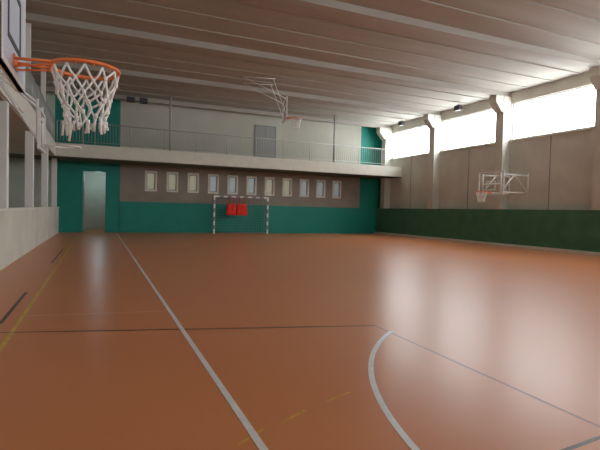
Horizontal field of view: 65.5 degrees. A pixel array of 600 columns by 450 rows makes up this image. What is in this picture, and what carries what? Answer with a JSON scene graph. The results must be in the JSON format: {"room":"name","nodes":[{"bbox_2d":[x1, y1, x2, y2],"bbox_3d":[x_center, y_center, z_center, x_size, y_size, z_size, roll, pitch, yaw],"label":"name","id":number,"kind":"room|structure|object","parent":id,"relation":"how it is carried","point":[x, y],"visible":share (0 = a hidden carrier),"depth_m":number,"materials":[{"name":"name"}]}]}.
{"room":"sports hall","nodes":[
{"label":"sports hall","id":0,"kind":"room"},
{"bbox_2d":[0,208,58,269],"bbox_3d":[-5.726,0.356,8.442,0.200,1.200,32.000,1,2,-23],"label":"wall","id":1,"kind":"structure","parent":0,"point":[21,231],"depth_m":12.27,"materials":[{"name":"beige paint"}]},
{"bbox_2d":[0,207,58,210],"bbox_3d":[-5.724,-0.274,8.416,0.290,0.060,31.999,1,2,-23],"label":"trim","id":2,"kind":"structure","parent":1,"relation":"on","point":[9,208],"depth_m":12.19,"materials":[{"name":"paint"}]},
{"bbox_2d":[0,101,8,207],"bbox_3d":[-6.462,-1.519,10.118,0.220,2.290,0.260,1,2,-23],"label":"column","id":3,"kind":"structure","parent":2,"relation":"on","point":[4,105],"depth_m":10.03,"materials":[{"name":"white concrete"}]},
{"bbox_2d":[24,131,33,206],"bbox_3d":[-8.206,-1.684,14.155,0.220,2.290,0.260,1,2,-23],"label":"column","id":4,"kind":"structure","parent":2,"relation":"on","point":[29,138],"depth_m":14.04,"materials":[{"name":"white concrete"}]},
{"bbox_2d":[41,148,47,206],"bbox_3d":[-9.950,-1.849,18.191,0.220,2.290,0.260,1,2,-23],"label":"column","id":5,"kind":"structure","parent":2,"relation":"on","point":[44,157],"depth_m":18.07,"materials":[{"name":"white concrete"}]},
{"bbox_2d":[51,158,56,206],"bbox_3d":[-11.654,-2.009,22.135,0.220,2.290,0.260,1,2,-23],"label":"column","id":6,"kind":"structure","parent":2,"relation":"on","point":[54,160],"depth_m":22.02,"materials":[{"name":"white concrete"}]},
{"bbox_2d":[9,142,401,178],"bbox_3d":[-3.842,-3.372,25.346,21.000,0.620,2.200,1,2,-23],"label":"gallery floor slab","id":7,"kind":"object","parent":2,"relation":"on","point":[88,153],"visible":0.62,"depth_m":24.16,"materials":[{"name":"grey concrete"}]},
{"bbox_2d":[81,87,83,143],"bbox_3d":[-10.053,-5.086,21.612,0.200,2.728,0.200,1,2,-23],"label":"support pole","id":8,"kind":"object","parent":7,"relation":"on","point":[83,87],"visible":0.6,"depth_m":21.60,"materials":[{"name":"silver metal"}]},
{"bbox_2d":[169,96,171,150],"bbox_3d":[-6.428,-5.045,23.180,0.200,2.728,0.200,1,2,-23],"label":"support pole","id":9,"kind":"object","parent":7,"relation":"on","point":[170,127],"visible":0.86,"depth_m":23.15,"materials":[{"name":"silver metal"}]},
{"bbox_2d":[56,120,392,164],"bbox_3d":[-2.704,-4.145,24.673,18.078,1.022,0.044,1,2,-23],"label":"gallery railing","id":10,"kind":"object","parent":7,"relation":"on","point":[94,142],"depth_m":24.35,"materials":[{"name":"metal"}]},
{"bbox_2d":[333,115,335,161],"bbox_3d":[1.970,-4.949,26.812,0.200,2.728,0.200,1,2,-23],"label":"support pole","id":11,"kind":"object","parent":7,"relation":"on","point":[334,115],"visible":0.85,"depth_m":26.77,"materials":[{"name":"silver metal"}]},
{"bbox_2d":[83,171,105,229],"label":"door","id":12,"kind":"structure","parent":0,"point":[95,182],"depth_m":26.52,"materials":[{"name":"paint"}]},
{"bbox_2d":[9,91,381,232],"bbox_3d":[-4.342,-3.008,26.491,21.000,6.900,0.330,1,2,-23],"label":"wall","id":13,"kind":"structure","parent":0,"point":[130,208],"depth_m":25.87,"materials":[{"name":"teal paint"}]},
{"bbox_2d":[81,170,106,231],"bbox_3d":[-10.539,-1.205,23.893,1.160,3.150,0.320,1,2,-23],"label":"frame","id":14,"kind":"object","parent":13,"relation":"attached to","point":[82,170],"visible":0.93,"depth_m":23.74,"materials":[{"name":"teal paint"}]},
{"bbox_2d":[83,172,85,231],"bbox_3d":[-11.241,-1.200,24.347,0.112,3.060,1.030,1,2,-23],"label":"leaf","id":15,"kind":"object","parent":14,"relation":"attached to","point":[83,172],"visible":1,"depth_m":23.89,"materials":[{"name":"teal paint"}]},
{"bbox_2d":[147,173,153,188],"bbox_3d":[-7.967,-2.338,24.904,0.350,0.810,0.020,1,2,-23],"label":"glass","id":16,"kind":"object","parent":13,"relation":"attached to","point":[150,177],"visible":1,"depth_m":24.89,"materials":[{"name":"beige"}]},
{"bbox_2d":[145,171,156,190],"bbox_3d":[-7.955,-2.337,24.876,0.620,1.080,0.160,1,2,-23],"label":"frame","id":17,"kind":"object","parent":13,"relation":"attached to","point":[146,172],"visible":1,"depth_m":24.86,"materials":[{"name":"beige paint"}]},
{"bbox_2d":[166,172,177,191],"bbox_3d":[-6.931,-2.325,25.319,0.620,1.080,0.160,1,2,-23],"label":"frame","id":18,"kind":"object","parent":13,"relation":"attached to","point":[168,173],"visible":1,"depth_m":25.25,"materials":[{"name":"beige paint"}]},
{"bbox_2d":[169,175,175,189],"bbox_3d":[-6.943,-2.326,25.346,0.350,0.810,0.020,1,2,-23],"label":"glass","id":19,"kind":"object","parent":13,"relation":"attached to","point":[172,178],"visible":1,"depth_m":25.34,"materials":[{"name":"beige"}]},
{"bbox_2d":[187,173,198,192],"bbox_3d":[-5.908,-2.314,25.761,0.620,1.080,0.160,1,2,-23],"label":"frame","id":20,"kind":"object","parent":13,"relation":"attached to","point":[189,174],"visible":1,"depth_m":25.71,"materials":[{"name":"beige paint"}]},
{"bbox_2d":[190,176,195,190],"bbox_3d":[-5.920,-2.315,25.789,0.350,0.810,0.020,1,2,-23],"label":"glass","id":21,"kind":"object","parent":13,"relation":"attached to","point":[192,178],"visible":1,"depth_m":25.78,"materials":[{"name":"beige"}]},
{"bbox_2d":[210,177,215,190],"bbox_3d":[-4.897,-2.303,26.232,0.350,0.810,0.020,1,2,-23],"label":"glass","id":22,"kind":"object","parent":13,"relation":"attached to","point":[212,179],"visible":1,"depth_m":26.22,"materials":[{"name":"grey"}]},
{"bbox_2d":[208,174,218,193],"bbox_3d":[-4.885,-2.302,26.204,0.620,1.080,0.160,1,2,-23],"label":"frame","id":23,"kind":"object","parent":13,"relation":"attached to","point":[209,175],"visible":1,"depth_m":26.18,"materials":[{"name":"beige paint"}]},
{"bbox_2d":[35,80,397,122],"bbox_3d":[-3.427,-6.357,24.464,21.000,0.040,0.080,1,2,-23],"label":"trim","id":24,"kind":"structure","parent":13,"relation":"attached to","point":[35,80],"depth_m":24.18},
{"bbox_2d":[229,178,234,191],"bbox_3d":[-3.873,-2.292,26.674,0.350,0.810,0.020,1,2,-23],"label":"glass","id":25,"kind":"object","parent":13,"relation":"attached to","point":[232,180],"visible":1,"depth_m":26.66,"materials":[{"name":"grey"}]},
{"bbox_2d":[227,175,237,194],"bbox_3d":[-3.861,-2.291,26.647,0.620,1.080,0.160,1,2,-23],"label":"frame","id":26,"kind":"object","parent":13,"relation":"attached to","point":[228,176],"visible":1,"depth_m":26.60,"materials":[{"name":"beige paint"}]},
{"bbox_2d":[248,179,253,192],"bbox_3d":[-2.850,-2.280,27.117,0.350,0.810,0.020,1,2,-23],"label":"glass","id":27,"kind":"object","parent":13,"relation":"attached to","point":[250,181],"visible":1,"depth_m":27.11,"materials":[{"name":"grey"}]},
{"bbox_2d":[246,176,256,194],"bbox_3d":[-2.838,-2.279,27.089,0.620,1.080,0.160,1,2,-23],"label":"frame","id":28,"kind":"object","parent":13,"relation":"attached to","point":[247,177],"visible":1,"depth_m":27.04,"materials":[{"name":"beige paint"}]},
{"bbox_2d":[254,125,275,157],"bbox_3d":[-2.023,-4.746,27.248,1.320,2.100,0.050,1,2,-23],"label":"frame","id":29,"kind":"object","parent":13,"relation":"attached to","point":[255,125],"visible":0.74,"depth_m":27.03,"materials":[{"name":"grey metal"}]},
{"bbox_2d":[256,126,274,157],"bbox_3d":[-2.016,-4.710,27.230,1.180,2.030,0.092,1,2,-23],"label":"leaves","id":30,"kind":"object","parent":13,"relation":"attached to","point":[261,132],"visible":0.81,"depth_m":27.23,"materials":[{"name":"grey paint"}]},
{"bbox_2d":[266,180,271,193],"bbox_3d":[-1.827,-2.268,27.559,0.350,0.810,0.020,1,2,-23],"label":"glass","id":31,"kind":"object","parent":13,"relation":"attached to","point":[269,182],"visible":1,"depth_m":27.56,"materials":[{"name":"beige"}]},
{"bbox_2d":[264,177,274,195],"bbox_3d":[-1.815,-2.267,27.532,0.620,1.080,0.160,1,2,-23],"label":"frame","id":32,"kind":"object","parent":13,"relation":"attached to","point":[266,178],"visible":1,"depth_m":27.49,"materials":[{"name":"beige paint"}]},
{"bbox_2d":[282,178,291,196],"bbox_3d":[-0.791,-2.256,27.974,0.620,1.080,0.160,1,2,-23],"label":"frame","id":33,"kind":"object","parent":13,"relation":"attached to","point":[285,179],"visible":1,"depth_m":27.95,"materials":[{"name":"beige paint"}]},
{"bbox_2d":[284,180,289,193],"bbox_3d":[-0.803,-2.257,28.002,0.350,0.810,0.020,1,2,-23],"label":"glass","id":34,"kind":"object","parent":13,"relation":"attached to","point":[286,183],"visible":1,"depth_m":27.99,"materials":[{"name":"beige"}]},
{"bbox_2d":[301,181,305,194],"bbox_3d":[0.220,-2.245,28.445,0.350,0.810,0.020,1,2,-23],"label":"glass","id":35,"kind":"object","parent":13,"relation":"attached to","point":[303,184],"visible":1,"depth_m":28.43,"materials":[{"name":"grey"}]},
{"bbox_2d":[299,179,308,196],"bbox_3d":[0.232,-2.244,28.417,0.620,1.080,0.160,1,2,-23],"label":"frame","id":36,"kind":"object","parent":13,"relation":"attached to","point":[301,180],"visible":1,"depth_m":28.42,"materials":[{"name":"beige paint"}]},
{"bbox_2d":[318,182,322,195],"bbox_3d":[1.243,-2.233,28.887,0.350,0.810,0.020,1,2,-23],"label":"glass","id":37,"kind":"object","parent":13,"relation":"attached to","point":[320,184],"visible":1,"depth_m":28.89,"materials":[{"name":"grey"}]},
{"bbox_2d":[316,180,325,197],"bbox_3d":[1.255,-2.232,28.860,0.620,1.080,0.160,1,2,-23],"label":"frame","id":38,"kind":"object","parent":13,"relation":"attached to","point":[317,181],"visible":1,"depth_m":28.80,"materials":[{"name":"beige paint"}]},
{"bbox_2d":[332,181,340,197],"bbox_3d":[2.279,-2.221,29.302,0.620,1.080,0.160,1,2,-23],"label":"frame","id":39,"kind":"object","parent":13,"relation":"attached to","point":[339,182],"visible":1,"depth_m":29.26,"materials":[{"name":"beige paint"}]},
{"bbox_2d":[334,183,338,195],"bbox_3d":[2.267,-2.222,29.330,0.350,0.810,0.020,1,2,-23],"label":"glass","id":40,"kind":"object","parent":13,"relation":"attached to","point":[336,185],"visible":1,"depth_m":29.33,"materials":[{"name":"grey"}]},
{"bbox_2d":[0,230,599,449],"bbox_3d":[1.371,1.135,13.175,21.600,0.302,35.600,1,2,-23],"label":"floor","id":41,"kind":"structure","parent":0,"point":[528,321],"depth_m":4.72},
{"bbox_2d":[211,195,268,233],"bbox_3d":[-3.388,-0.569,26.364,3.160,2.080,0.678,1,2,-23],"label":"goal","id":42,"kind":"object","parent":41,"relation":"on","point":[233,197],"visible":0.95,"depth_m":26.42,"materials":[{"name":"white metal"}]},
{"bbox_2d":[227,197,235,214],"bbox_3d":[-3.786,-1.050,25.739,0.523,1.020,0.103,1,2,-23],"label":"bib","id":43,"kind":"object","parent":42,"relation":"attached to","point":[231,208],"visible":1,"depth_m":25.73,"materials":[{"name":"fabric"}]},
{"bbox_2d":[236,197,246,215],"bbox_3d":[-3.250,-1.044,25.971,0.651,1.021,0.103,1,2,-23],"label":"bib","id":44,"kind":"object","parent":42,"relation":"attached to","point":[241,209],"visible":1,"depth_m":25.95,"materials":[{"name":"fabric"}]},
{"bbox_2d":[26,0,599,124],"bbox_3d":[2.141,-6.002,11.582,21.600,0.300,32.600,1,2,-23],"label":"ceiling","id":45,"kind":"structure","parent":0,"point":[515,11],"depth_m":15.74,"materials":[{"name":"white paint"}]},
{"bbox_2d":[126,95,135,102],"bbox_3d":[-8.260,-6.223,22.787,0.446,0.437,0.240,1,2,-23],"label":"floodlight","id":46,"kind":"object","parent":45,"relation":"hanging from","point":[129,99],"visible":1,"depth_m":22.69,"materials":[{"name":"grey metal"}]},
{"bbox_2d":[139,97,147,103],"bbox_3d":[-7.709,-6.217,23.025,0.446,0.437,0.240,1,2,-23],"label":"floodlight","id":47,"kind":"object","parent":45,"relation":"hanging from","point":[143,100],"visible":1,"depth_m":22.94,"materials":[{"name":"grey metal"}]},
{"bbox_2d":[242,76,301,128],"bbox_3d":[-1.201,-5.193,20.138,2.639,1.982,1.400,1,2,-9],"label":"basketball hoop","id":48,"kind":"object","parent":45,"relation":"hanging from","point":[286,105],"visible":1,"depth_m":20.18,"materials":[{"name":"white metal"}]},
{"bbox_2d":[398,119,404,125],"bbox_3d":[5.931,-6.022,27.281,0.240,0.417,0.446,1,2,-23],"label":"floodlight","id":49,"kind":"object","parent":45,"relation":"hanging from","point":[400,123],"visible":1,"depth_m":27.17,"materials":[{"name":"grey metal"}]},
{"bbox_2d":[454,103,461,110],"bbox_3d":[7.794,-5.846,22.969,0.240,0.417,0.446,1,2,-23],"label":"floodlight","id":50,"kind":"object","parent":45,"relation":"hanging from","point":[458,107],"visible":1,"depth_m":22.85,"materials":[{"name":"grey metal"}]},
{"bbox_2d":[517,0,599,22],"bbox_3d":[2.563,-5.792,10.601,21.000,0.040,0.080,1,2,-23],"label":"trim","id":51,"kind":"structure","parent":45,"relation":"attached to","point":[524,1],"depth_m":12.47,"materials":[{"name":"white paint"}]},
{"bbox_2d":[390,71,593,209],"bbox_3d":[11.828,-2.293,15.918,0.300,6.900,32.000,1,2,-23],"label":"wall","id":52,"kind":"structure","parent":0,"point":[571,165],"depth_m":20.59,"materials":[{"name":"concrete"}]},
{"bbox_2d":[37,85,391,127],"bbox_3d":[-3.889,-6.321,25.533,21.000,0.200,0.300,1,2,-23],"label":"trim","id":53,"kind":"structure","parent":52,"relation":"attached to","point":[48,89],"depth_m":25.47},
{"bbox_2d":[31,73,412,119],"bbox_3d":[-2.966,-6.314,23.397,21.000,0.040,0.080,1,2,-23],"label":"ceiling beam","id":54,"kind":"structure","parent":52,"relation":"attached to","point":[31,73],"depth_m":23.13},
{"bbox_2d":[33,67,422,116],"bbox_3d":[-2.505,-6.270,22.331,21.000,0.040,0.080,1,2,-23],"label":"ceiling beam","id":55,"kind":"structure","parent":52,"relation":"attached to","point":[33,67],"depth_m":22.19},
{"bbox_2d":[31,57,440,114],"bbox_3d":[-2.046,-6.147,21.267,21.000,0.200,0.300,1,2,-23],"label":"ceiling beam","id":56,"kind":"structure","parent":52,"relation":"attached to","point":[127,73],"depth_m":20.85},
{"bbox_2d":[31,49,453,108],"bbox_3d":[-1.584,-6.183,20.198,21.000,0.040,0.080,1,2,-23],"label":"ceiling beam","id":57,"kind":"structure","parent":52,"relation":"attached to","point":[31,49],"depth_m":19.43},
{"bbox_2d":[31,39,470,104],"bbox_3d":[-1.123,-6.140,19.132,21.000,0.040,0.080,1,2,-23],"label":"ceiling beam","id":58,"kind":"structure","parent":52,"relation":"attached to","point":[31,39],"depth_m":18.41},
{"bbox_2d":[31,28,488,99],"bbox_3d":[-0.662,-6.096,18.065,21.000,0.040,0.080,1,2,-23],"label":"ceiling beam","id":59,"kind":"structure","parent":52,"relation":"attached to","point":[37,29],"depth_m":17.30,"materials":[{"name":"white paint"}]},
{"bbox_2d":[26,12,510,96],"bbox_3d":[-0.203,-5.973,17.001,21.000,0.200,0.300,1,2,-23],"label":"ceiling beam","id":60,"kind":"structure","parent":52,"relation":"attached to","point":[32,18],"depth_m":16.13,"materials":[{"name":"white paint"}]},
{"bbox_2d":[26,0,530,88],"bbox_3d":[0.259,-6.009,15.933,21.000,0.040,0.080,1,2,-23],"label":"ceiling beam","id":61,"kind":"structure","parent":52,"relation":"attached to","point":[36,1],"depth_m":15.12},
{"bbox_2d":[118,0,554,81],"bbox_3d":[0.720,-5.966,14.866,21.000,0.040,0.080,1,2,-23],"label":"trim","id":62,"kind":"structure","parent":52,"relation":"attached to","point":[129,1],"depth_m":14.74,"materials":[{"name":"white paint"}]},
{"bbox_2d":[376,127,391,207],"bbox_3d":[5.270,-3.588,29.602,0.900,5.060,0.440,1,2,-23],"label":"concrete column","id":63,"kind":"structure","parent":52,"relation":"attached to","point":[385,134],"depth_m":29.50,"materials":[{"name":"grey concrete"}]},
{"bbox_2d":[214,0,581,74],"bbox_3d":[1.181,-5.922,13.800,21.000,0.040,0.080,1,2,-23],"label":"trim","id":64,"kind":"structure","parent":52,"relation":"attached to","point":[224,1],"depth_m":14.38,"materials":[{"name":"white paint"}]},
{"bbox_2d":[393,125,425,158],"bbox_3d":[6.749,-4.904,27.652,0.080,1.640,4.150,1,2,-23],"label":"frame","id":65,"kind":"object","parent":52,"relation":"attached to","point":[425,125],"visible":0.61,"depth_m":27.81,"materials":[{"name":"white metal"}]},
{"bbox_2d":[391,153,428,159],"bbox_3d":[6.581,-4.051,27.615,0.080,0.070,4.150,1,2,-23],"label":"trim","id":66,"kind":"structure","parent":52,"relation":"attached to","point":[426,153],"depth_m":27.57,"materials":[{"name":"paint"}]},
{"bbox_2d":[394,126,428,157],"bbox_3d":[6.749,-4.904,27.652,0.010,1.520,4.030,1,2,-23],"label":"glass","id":67,"kind":"object","parent":52,"relation":"attached to","point":[419,134],"visible":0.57,"depth_m":27.86,"materials":[{"name":"white"}]},
{"bbox_2d":[423,114,441,208],"bbox_3d":[7.113,-3.414,25.336,0.900,5.060,0.440,1,2,-23],"label":"concrete column","id":68,"kind":"structure","parent":52,"relation":"attached to","point":[433,122],"depth_m":25.24,"materials":[{"name":"grey concrete"}]},
{"bbox_2d":[274,0,599,67],"bbox_3d":[1.640,-5.799,12.736,21.000,0.200,0.300,1,2,-23],"label":"trim","id":69,"kind":"structure","parent":52,"relation":"attached to","point":[332,6],"depth_m":13.69,"materials":[{"name":"white paint"}]},
{"bbox_2d":[440,142,494,152],"bbox_3d":[8.424,-3.877,23.349,0.080,0.070,4.150,1,2,-23],"label":"trim","id":70,"kind":"structure","parent":52,"relation":"attached to","point":[494,142],"depth_m":23.32,"materials":[{"name":"paint"}]},
{"bbox_2d":[442,109,493,150],"bbox_3d":[8.592,-4.730,23.387,0.080,1.640,4.150,1,2,-23],"label":"frame","id":71,"kind":"object","parent":52,"relation":"attached to","point":[457,118],"visible":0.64,"depth_m":23.50,"materials":[{"name":"white metal"}]},
{"bbox_2d":[467,148,469,207],"bbox_3d":[8.427,-2.317,23.387,0.012,3.050,0.040,1,2,-23],"label":"trim","id":72,"kind":"structure","parent":52,"relation":"attached to","point":[469,148],"depth_m":23.37,"materials":[{"name":"grey metal"}]},
{"bbox_2d":[444,110,495,149],"bbox_3d":[8.592,-4.730,23.387,0.010,1.520,4.030,1,2,-23],"label":"glass","id":73,"kind":"object","parent":52,"relation":"attached to","point":[479,121],"visible":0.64,"depth_m":23.49,"materials":[{"name":"white"}]},
{"bbox_2d":[375,208,599,251],"bbox_3d":[11.450,0.332,15.840,0.400,1.640,31.960,1,2,-23],"label":"wall","id":74,"kind":"structure","parent":52,"relation":"attached to","point":[579,230],"depth_m":20.73,"materials":[{"name":"green paint"}]},
{"bbox_2d":[374,232,599,255],"bbox_3d":[11.216,1.089,15.770,0.070,0.120,31.960,1,2,-23],"label":"baseboard","id":75,"kind":"structure","parent":74,"relation":"attached to","point":[395,234],"depth_m":20.79,"materials":[{"name":"paint"}]},
{"bbox_2d":[489,95,511,208],"bbox_3d":[8.956,-3.240,21.070,0.900,5.060,0.440,1,2,-23],"label":"concrete column","id":76,"kind":"structure","parent":52,"relation":"attached to","point":[501,105],"depth_m":20.97,"materials":[{"name":"grey concrete"}]},
{"bbox_2d":[476,170,528,202],"bbox_3d":[8.517,-1.594,20.021,2.373,1.347,1.400,1,2,-23],"label":"basketball hoop","id":77,"kind":"object","parent":52,"relation":"attached to","point":[504,175],"visible":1,"depth_m":19.85,"materials":[{"name":"white metal"}]},
{"bbox_2d":[413,0,599,45],"bbox_3d":[2.102,-5.835,11.667,21.000,0.040,0.080,1,2,-23],"label":"trim","id":78,"kind":"structure","parent":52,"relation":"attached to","point":[422,1],"depth_m":13.24,"materials":[{"name":"white paint"}]},
{"bbox_2d":[548,135,551,209],"bbox_3d":[10.251,-2.145,19.167,0.012,3.050,0.040,1,2,-23],"label":"trim","id":79,"kind":"structure","parent":52,"relation":"attached to","point":[551,135],"depth_m":19.16,"materials":[{"name":"grey metal"}]},
{"bbox_2d":[509,126,594,141],"bbox_3d":[10.267,-3.703,19.084,0.080,0.070,4.150,1,2,-23],"label":"trim","id":80,"kind":"structure","parent":52,"relation":"attached to","point":[588,128],"depth_m":18.94,"materials":[{"name":"paint"}]},
{"bbox_2d":[512,84,593,139],"bbox_3d":[10.435,-4.556,19.121,0.080,1.640,4.150,1,2,-23],"label":"frame","id":81,"kind":"object","parent":52,"relation":"attached to","point":[579,88],"visible":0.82,"depth_m":19.13,"materials":[{"name":"white metal"}]},
{"bbox_2d":[514,86,595,138],"bbox_3d":[10.435,-4.556,19.121,0.010,1.520,4.030,1,2,-23],"label":"glass","id":82,"kind":"object","parent":52,"relation":"attached to","point":[566,104],"visible":1,"depth_m":19.00,"materials":[{"name":"white"}]},
{"bbox_2d":[589,66,599,209],"bbox_3d":[10.799,-3.066,16.805,0.900,5.060,0.440,1,2,-23],"label":"concrete column","id":83,"kind":"structure","parent":52,"relation":"attached to","point":[594,73],"depth_m":16.88,"materials":[{"name":"grey concrete"}]},
{"bbox_3d":[-7.721,-2.516,7.463,0.300,6.900,32.000,1,2,-23],"label":"wall","id":84,"kind":"structure","parent":0,"visible":0},
{"bbox_2d":[0,69,55,155],"bbox_3d":[-6.128,-2.871,6.937,2.200,0.620,29.800,1,2,-23],"label":"gallery","id":85,"kind":"object","parent":84,"relation":"attached to","point":[17,126],"visible":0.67,"depth_m":13.49,"materials":[{"name":"grey concrete"}]},
{"bbox_2d":[25,23,30,103],"bbox_3d":[-8.194,-4.812,14.032,0.160,2.730,0.200,1,2,-23],"label":"column","id":86,"kind":"structure","parent":85,"relation":"on","point":[28,25],"depth_m":13.93,"materials":[{"name":"white concrete"}]},
{"bbox_2d":[23,62,54,138],"bbox_3d":[-5.191,-3.684,7.412,0.044,1.022,29.628,1,2,-23],"label":"gallery railing","id":87,"kind":"object","parent":85,"relation":"on","point":[31,87],"depth_m":15.24,"materials":[{"name":"grey metal"}]},
{"bbox_2d":[0,71,81,153],"bbox_3d":[-5.003,-2.143,8.979,1.478,1.437,0.900,1,2,-23],"label":"basketball hoop","id":88,"kind":"object","parent":85,"relation":"attached to","point":[39,135],"visible":1,"depth_m":8.74,"materials":[{"name":"white metal"}]},
{"bbox_2d":[41,65,45,100],"bbox_3d":[-9.938,-4.977,18.069,0.160,2.730,0.200,1,2,-23],"label":"column","id":89,"kind":"structure","parent":85,"relation":"on","point":[43,74],"depth_m":17.97,"materials":[{"name":"white concrete"}]},
{"bbox_2d":[0,0,120,140],"bbox_3d":[-2.210,-1.536,3.082,1.930,1.834,0.950,1,2,-23],"label":"basketball hoop","id":90,"kind":"object","parent":85,"relation":"attached to","point":[12,12],"visible":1,"depth_m":3.27,"materials":[{"name":"orange metal"},{"name":"white net cord"},{"name":"acrylic"}]}
]}

